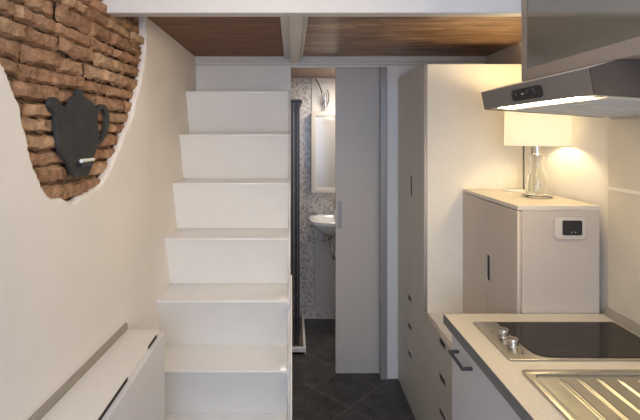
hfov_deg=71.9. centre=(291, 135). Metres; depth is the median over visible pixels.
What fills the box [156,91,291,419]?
staircase
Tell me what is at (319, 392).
floor
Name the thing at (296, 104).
shower enclosure
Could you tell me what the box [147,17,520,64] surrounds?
ceiling
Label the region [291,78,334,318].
wall
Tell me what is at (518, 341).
cooktop
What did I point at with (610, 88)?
range hood
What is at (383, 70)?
trim
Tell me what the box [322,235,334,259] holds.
trap
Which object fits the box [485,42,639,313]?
wall
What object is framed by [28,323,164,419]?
folding table
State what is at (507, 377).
countertop
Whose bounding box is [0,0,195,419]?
wall
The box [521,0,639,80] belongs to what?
upper cabinet
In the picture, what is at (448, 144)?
tall cabinet
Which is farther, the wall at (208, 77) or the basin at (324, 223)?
the basin at (324, 223)
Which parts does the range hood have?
control plate, control knob, panel, panel, panel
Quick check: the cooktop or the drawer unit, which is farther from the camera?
the drawer unit
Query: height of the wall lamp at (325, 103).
0.258 m
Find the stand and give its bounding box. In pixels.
[503,146,525,191]
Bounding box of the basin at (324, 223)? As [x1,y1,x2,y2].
[309,205,334,234]
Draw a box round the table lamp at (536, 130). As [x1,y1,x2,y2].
[504,111,571,197]
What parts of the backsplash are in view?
seam rail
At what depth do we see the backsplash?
1.70 m
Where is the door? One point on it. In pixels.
(357, 90)
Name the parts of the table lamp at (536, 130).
glass, lamp shade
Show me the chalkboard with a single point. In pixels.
(75, 123)
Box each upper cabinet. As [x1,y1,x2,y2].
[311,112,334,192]
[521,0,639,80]
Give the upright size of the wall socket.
0.092 m
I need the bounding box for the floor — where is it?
[292,319,415,419]
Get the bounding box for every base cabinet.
[448,334,520,419]
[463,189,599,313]
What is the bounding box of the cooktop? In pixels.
[473,322,639,360]
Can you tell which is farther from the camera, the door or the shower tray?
the shower tray
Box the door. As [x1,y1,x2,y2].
[335,68,379,372]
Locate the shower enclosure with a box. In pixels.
[291,99,301,345]
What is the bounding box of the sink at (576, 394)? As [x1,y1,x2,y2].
[522,370,639,419]
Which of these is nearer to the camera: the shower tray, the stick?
the stick
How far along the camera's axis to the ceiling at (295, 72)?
3.65 m
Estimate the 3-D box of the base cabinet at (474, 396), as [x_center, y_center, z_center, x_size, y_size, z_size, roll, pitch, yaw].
[0.955,1.210,1.504,0.682,0.881,0.596,0,0,0]
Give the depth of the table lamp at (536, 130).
1.98 m
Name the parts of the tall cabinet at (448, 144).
door, drawer, drawer, drawer, door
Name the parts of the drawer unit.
drawer, drawer, drawer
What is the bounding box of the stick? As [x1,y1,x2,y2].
[79,158,94,162]
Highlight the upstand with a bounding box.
[604,308,639,334]
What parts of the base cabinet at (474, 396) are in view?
handle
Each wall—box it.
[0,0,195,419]
[196,65,421,378]
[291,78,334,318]
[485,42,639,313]
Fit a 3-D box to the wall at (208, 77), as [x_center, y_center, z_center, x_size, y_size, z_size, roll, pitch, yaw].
[0.235,0.400,3.050,2.370,2.500,0.120,0,0,0]
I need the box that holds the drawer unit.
[424,312,464,419]
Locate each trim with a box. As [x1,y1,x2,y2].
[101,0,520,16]
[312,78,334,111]
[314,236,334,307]
[380,67,386,379]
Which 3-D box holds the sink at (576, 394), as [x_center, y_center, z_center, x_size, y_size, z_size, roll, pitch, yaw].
[0.954,0.797,0.898,0.497,0.152,0.921,0,0,0]
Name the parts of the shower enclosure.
folding panel, rail, folding panel, corner post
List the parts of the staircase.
edge trim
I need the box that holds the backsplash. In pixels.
[607,118,639,324]
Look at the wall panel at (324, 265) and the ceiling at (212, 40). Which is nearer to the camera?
the ceiling at (212, 40)
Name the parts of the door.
recessed pull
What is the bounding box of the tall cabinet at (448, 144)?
[398,64,530,419]
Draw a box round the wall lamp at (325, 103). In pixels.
[315,78,329,106]
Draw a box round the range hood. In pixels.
[481,59,639,117]
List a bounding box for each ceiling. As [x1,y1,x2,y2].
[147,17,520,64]
[291,68,334,77]
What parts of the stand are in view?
rod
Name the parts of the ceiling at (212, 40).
plywood panel, moulding, moulding, board panel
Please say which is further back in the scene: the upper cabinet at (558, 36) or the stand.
the stand
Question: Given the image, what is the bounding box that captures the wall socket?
[554,217,585,238]
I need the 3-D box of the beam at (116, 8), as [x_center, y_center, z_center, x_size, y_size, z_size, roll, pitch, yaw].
[0.286,-0.617,1.683,2.028,0.307,0.057,0,0,0]
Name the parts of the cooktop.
knob, knob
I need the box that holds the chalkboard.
[45,89,108,176]
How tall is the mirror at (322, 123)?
0.714 m
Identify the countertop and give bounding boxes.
[443,314,639,419]
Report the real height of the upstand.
0.030 m
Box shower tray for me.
[292,313,305,354]

